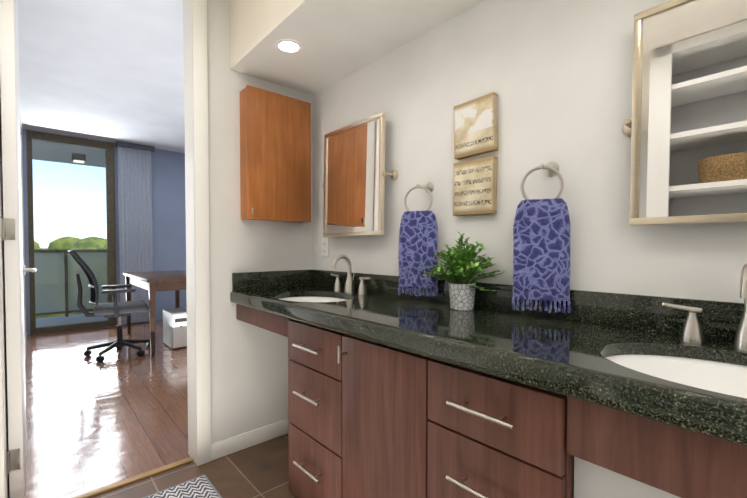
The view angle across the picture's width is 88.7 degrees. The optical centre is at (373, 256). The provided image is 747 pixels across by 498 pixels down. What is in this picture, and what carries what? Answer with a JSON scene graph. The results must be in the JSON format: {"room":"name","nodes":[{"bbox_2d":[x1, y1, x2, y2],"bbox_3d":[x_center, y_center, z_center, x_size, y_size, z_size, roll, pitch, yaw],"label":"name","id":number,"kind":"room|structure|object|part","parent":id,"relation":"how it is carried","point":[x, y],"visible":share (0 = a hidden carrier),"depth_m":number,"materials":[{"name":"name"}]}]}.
{"room":"bathroom","nodes":[
{"label":"bathroom","id":0,"kind":"room"},
{"bbox_2d":[0,85,8,477],"bbox_3d":[-3.045,-0.264,3.180,0.100,2.630,4.400,-1,2,-42],"label":"wall","id":1,"kind":"structure","parent":0,"point":[4,311],"depth_m":1.88,"materials":[{"name":"paint"}]},
{"bbox_2d":[0,0,36,497],"bbox_3d":[-1.714,-0.137,1.858,0.109,2.412,0.731,-1,2,-42],"label":"door","id":2,"kind":"structure","parent":1,"relation":"in","point":[11,237],"depth_m":1.61,"materials":[{"name":"paint"}]},
{"bbox_2d":[20,112,26,347],"bbox_3d":[-3.241,-0.259,3.496,0.019,2.595,3.609,-1,2,-42],"label":"door","id":3,"kind":"structure","parent":0,"point":[21,134],"depth_m":4.77,"materials":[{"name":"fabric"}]},
{"bbox_2d":[17,0,184,152],"bbox_3d":[-1.815,-1.656,4.305,3.475,0.100,4.500,-1,2,-42],"label":"ceiling","id":4,"kind":"structure","parent":0,"point":[108,70],"depth_m":3.23,"materials":[{"name":"white paint"}]},
{"bbox_2d":[116,141,154,323],"bbox_3d":[-3.474,-0.328,5.609,0.470,2.606,0.105,-1,2,-42],"label":"vertical blinds","id":5,"kind":"object","parent":4,"relation":"hanging from","point":[135,205],"visible":0.83,"depth_m":5.59,"materials":[{"name":"fabric"}]},
{"bbox_2d":[22,129,186,334],"bbox_3d":[-3.274,-0.329,5.983,3.475,2.630,0.100,-1,2,-42],"label":"wall","id":6,"kind":"structure","parent":0,"point":[168,214],"depth_m":5.92,"materials":[{"name":"blue paint"}]},
{"bbox_2d":[26,130,116,333],"bbox_3d":[-4.095,-0.307,5.232,0.938,2.621,0.100,-1,2,-42],"label":"glass door","id":7,"kind":"structure","parent":6,"relation":"in","point":[109,207],"depth_m":5.23,"materials":[{"name":"clear glass"}]},
{"bbox_2d":[7,320,296,497],"bbox_3d":[-1.127,1.108,2.019,5.560,0.060,8.930,-1,2,-42],"label":"floor","id":8,"kind":"structure","parent":0,"point":[115,415],"depth_m":2.40,"materials":[{"name":"brown wood"}]},
{"bbox_2d":[68,250,149,361],"bbox_3d":[-2.726,0.481,4.003,0.736,1.100,0.677,-1,2,-42],"label":"office chair","id":9,"kind":"object","parent":8,"relation":"on","point":[116,309],"visible":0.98,"depth_m":3.88,"materials":[{"name":"black plastic"}]},
{"bbox_2d":[123,270,185,356],"bbox_3d":[-2.515,0.617,4.646,0.680,0.800,1.440,-1,2,-42],"label":"desk","id":10,"kind":"object","parent":8,"relation":"on","point":[152,282],"visible":0.73,"depth_m":4.12,"materials":[{"name":"wood"}]},
{"bbox_2d":[163,308,186,349],"bbox_3d":[-2.264,0.823,4.383,0.180,0.400,0.414,-1,2,-42],"label":"computer tower","id":11,"kind":"object","parent":8,"relation":"on","point":[174,328],"visible":0.79,"depth_m":4.24,"materials":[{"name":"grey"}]},
{"bbox_2d":[143,474,221,497],"bbox_3d":[-0.711,1.088,1.284,0.610,0.012,1.040,-1,2,-42],"label":"bath rug","id":12,"kind":"object","parent":8,"relation":"on","point":[201,486],"visible":1,"depth_m":1.74,"materials":[{"name":"grey fabric"}]},
{"bbox_2d":[230,294,746,497],"bbox_3d":[0.639,0.677,0.873,0.538,0.854,3.688,-1,2,-42],"label":"bathroom vanity","id":13,"kind":"object","parent":8,"relation":"on","point":[392,393],"depth_m":0.96,"materials":[{"name":"wood"}]},
{"bbox_2d":[234,286,746,409],"bbox_3d":[0.652,0.233,0.875,0.502,0.030,3.688,-1,2,-42],"label":"countertop","id":14,"kind":"structure","parent":13,"relation":"on","point":[562,343],"depth_m":1.06,"materials":[{"name":"black stone"}]},
{"bbox_2d":[258,290,345,309],"bbox_3d":[-0.296,0.291,1.874,0.401,0.157,0.512,-1,2,-42],"label":"sink","id":15,"kind":"object","parent":14,"relation":"in","point":[315,297],"depth_m":2.06,"materials":[{"name":"white ceramic"}]},
{"bbox_2d":[330,254,373,293],"bbox_3d":[-0.156,0.090,1.994,0.144,0.204,0.336,-1,2,-42],"label":"faucet","id":16,"kind":"object","parent":14,"relation":"on","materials":[{"name":"silver metal"}]},
{"bbox_2d":[420,231,508,310],"bbox_3d":[0.316,0.052,1.442,0.225,0.302,0.336,-1,2,-42],"label":"boxwood plant","id":17,"kind":"object","parent":14,"relation":"on","point":[464,268],"visible":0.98,"depth_m":1.43,"materials":[{"name":"green plant"}]},
{"bbox_3d":[0.341,0.153,1.474,0.104,0.100,0.104,-1,2,-42],"label":"pot","id":18,"kind":"part","parent":17,"relation":"part of","materials":[{"name":"ceramic"}]},
{"bbox_2d":[554,342,746,413],"bbox_3d":[0.706,0.317,0.742,0.401,0.157,0.513,-1,2,-42],"label":"sink","id":19,"kind":"object","parent":14,"relation":"in","point":[716,371],"depth_m":0.91,"materials":[{"name":"white ceramic"}]},
{"bbox_2d":[658,263,746,349],"bbox_3d":[0.847,0.116,0.861,0.144,0.204,0.336,-1,2,-42],"label":"faucet","id":20,"kind":"object","parent":14,"relation":"on","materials":[{"name":"silver metal"}]},
{"bbox_2d":[207,0,312,443],"bbox_3d":[-0.286,-0.251,2.592,3.500,2.630,0.140,-1,2,-42],"label":"wall","id":21,"kind":"structure","parent":0,"point":[249,374],"depth_m":2.09,"materials":[{"name":"paint"}]},
{"bbox_2d":[0,0,210,497],"bbox_3d":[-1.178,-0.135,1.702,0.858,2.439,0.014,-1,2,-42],"label":"door frame","id":22,"kind":"structure","parent":21,"relation":"attached to","point":[201,205],"depth_m":1.96,"materials":[{"name":"paint"}]},
{"bbox_2d":[71,457,192,497],"bbox_3d":[-1.224,1.078,1.788,0.710,0.010,0.041,-1,2,-42],"label":"trim","id":23,"kind":"structure","parent":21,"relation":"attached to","point":[133,479],"depth_m":1.84,"materials":[{"name":"brown wood"}]},
{"bbox_2d":[211,418,288,460],"bbox_3d":[-0.616,1.029,2.225,0.639,0.088,0.015,-1,2,-42],"label":"baseboard","id":24,"kind":"structure","parent":21,"relation":"attached to","point":[230,445],"depth_m":2.13,"materials":[{"name":"paint"}]},
{"bbox_2d":[232,270,309,289],"bbox_3d":[-0.577,0.137,2.234,0.497,0.100,0.020,-1,2,-42],"label":"backsplash","id":25,"kind":"structure","parent":21,"relation":"attached to","point":[264,280],"depth_m":2.20,"materials":[{"name":"black stone"}]},
{"bbox_2d":[240,85,310,221],"bbox_3d":[-0.548,-0.553,2.177,0.390,0.703,0.120,-1,2,-42],"label":"medicine cabinet","id":26,"kind":"object","parent":21,"relation":"attached to","point":[275,156],"visible":1,"depth_m":2.11,"materials":[{"name":"brown wood"}]},
{"bbox_2d":[229,0,483,94],"bbox_3d":[0.813,-1.152,0.652,0.521,0.360,4.189,-1,2,-42],"label":"ceiling","id":27,"kind":"structure","parent":0,"point":[337,40],"depth_m":1.76,"materials":[{"name":"paint"}]},
{"bbox_2d":[275,39,302,53],"bbox_3d":[-0.403,-0.994,1.817,0.129,0.005,0.129,1,2,42],"label":"recessed light","id":28,"kind":"object","parent":27,"relation":"in","point":[287,46],"visible":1,"depth_m":1.79,"materials":[{"name":"white plastic"}]},
{"bbox_2d":[313,0,746,302],"bbox_3d":[1.046,-0.117,0.910,0.140,2.440,4.430,-1,2,-42],"label":"wall","id":29,"kind":"structure","parent":0,"point":[556,76],"depth_m":1.35,"materials":[{"name":"paint"}]},
{"bbox_2d":[322,238,328,256],"bbox_3d":[-0.293,-0.052,2.310,0.009,0.115,0.070,-1,2,-42],"label":"electrical outlet plate","id":30,"kind":"object","parent":29,"relation":"attached to","point":[325,247],"visible":1,"depth_m":2.30,"materials":[{"name":"white plastic"}]},
{"bbox_2d":[322,112,397,236],"bbox_3d":[-0.100,-0.400,2.032,0.076,0.585,0.574,-1,2,-42],"label":"mirror","id":31,"kind":"object","parent":29,"relation":"attached to","point":[355,174],"visible":1,"depth_m":1.98,"materials":[{"name":"beige metal"}]},
{"bbox_2d":[398,182,438,296],"bbox_3d":[0.200,-0.077,1.663,0.126,0.503,0.163,-1,2,-42],"label":"towel ring","id":32,"kind":"object","parent":29,"relation":"attached to","point":[418,241],"visible":0.96,"depth_m":1.65,"materials":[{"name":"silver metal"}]},
{"bbox_2d":[453,156,497,215],"bbox_3d":[0.398,-0.271,1.507,0.030,0.214,0.184,-1,3,-42],"label":"picture","id":33,"kind":"object","parent":29,"relation":"attached to","point":[474,186],"visible":0.92,"depth_m":1.49,"materials":[{"name":"fabric"}]},
{"bbox_2d":[453,92,498,159],"bbox_3d":[0.399,-0.505,1.500,0.030,0.214,0.184,-1,0,-42],"label":"picture","id":34,"kind":"object","parent":29,"relation":"attached to","point":[476,127],"visible":0.96,"depth_m":1.48,"materials":[{"name":"fabric"}]},
{"bbox_2d":[310,270,737,341],"bbox_3d":[0.833,0.164,1.033,0.020,0.100,3.688,-1,2,-42],"label":"backsplash","id":35,"kind":"structure","parent":29,"relation":"attached to","point":[639,312],"depth_m":1.18,"materials":[{"name":"black stone"}]},
{"bbox_2d":[512,162,570,312],"bbox_3d":[0.558,-0.068,1.259,0.126,0.502,0.164,-1,2,-42],"label":"towel ring","id":36,"kind":"object","parent":29,"relation":"attached to","point":[541,248],"visible":0.98,"depth_m":1.24,"materials":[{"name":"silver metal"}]},
{"bbox_2d":[622,0,746,225],"bbox_3d":[0.903,-0.374,0.900,0.076,0.585,0.574,-1,2,-42],"label":"mirror","id":37,"kind":"object","parent":29,"relation":"attached to","point":[684,126],"visible":1,"depth_m":0.97,"materials":[{"name":"beige metal"}]},
{"label":"outside","id":38,"kind":"structure","parent":0,"visible":0},
{"label":"ground","id":39,"kind":"structure","parent":38,"visible":0},
{"bbox_2d":[28,236,106,317],"bbox_3d":[-35.655,3.160,43.493,53.754,11.931,40.026,-1,2,-42],"label":"trees","id":40,"kind":"object","parent":39,"relation":"on","point":[64,243],"depth_m":53.56,"materials":[{"name":"green plant"}]},
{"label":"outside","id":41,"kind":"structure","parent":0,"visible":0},
{"bbox_2d":[26,139,105,167],"bbox_3d":[-4.076,-1.662,6.311,8.000,0.220,1.500,-1,2,-42],"label":"ceiling","id":42,"kind":"structure","parent":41,"point":[45,151],"depth_m":5.66,"materials":[{"name":"paint"}]},
{"bbox_2d":[72,153,85,163],"bbox_3d":[-4.469,-1.482,5.793,0.160,0.114,0.160,-1,2,-42],"label":"ceiling light","id":43,"kind":"object","parent":42,"relation":"in","point":[79,159],"depth_m":5.74,"materials":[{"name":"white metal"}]},
{"bbox_2d":[36,314,107,327],"bbox_3d":[-4.076,1.038,6.373,8.000,0.080,1.500,-1,2,-42],"label":"floor","id":44,"kind":"structure","parent":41,"point":[72,319],"depth_m":5.99,"materials":[{"name":"concrete"}]},
{"bbox_2d":[29,249,107,316],"bbox_3d":[-4.324,0.429,6.941,8.400,1.110,0.050,-1,2,-42],"label":"balcony railing","id":45,"kind":"object","parent":44,"relation":"on","point":[100,264],"depth_m":6.27,"materials":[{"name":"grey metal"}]}
]}

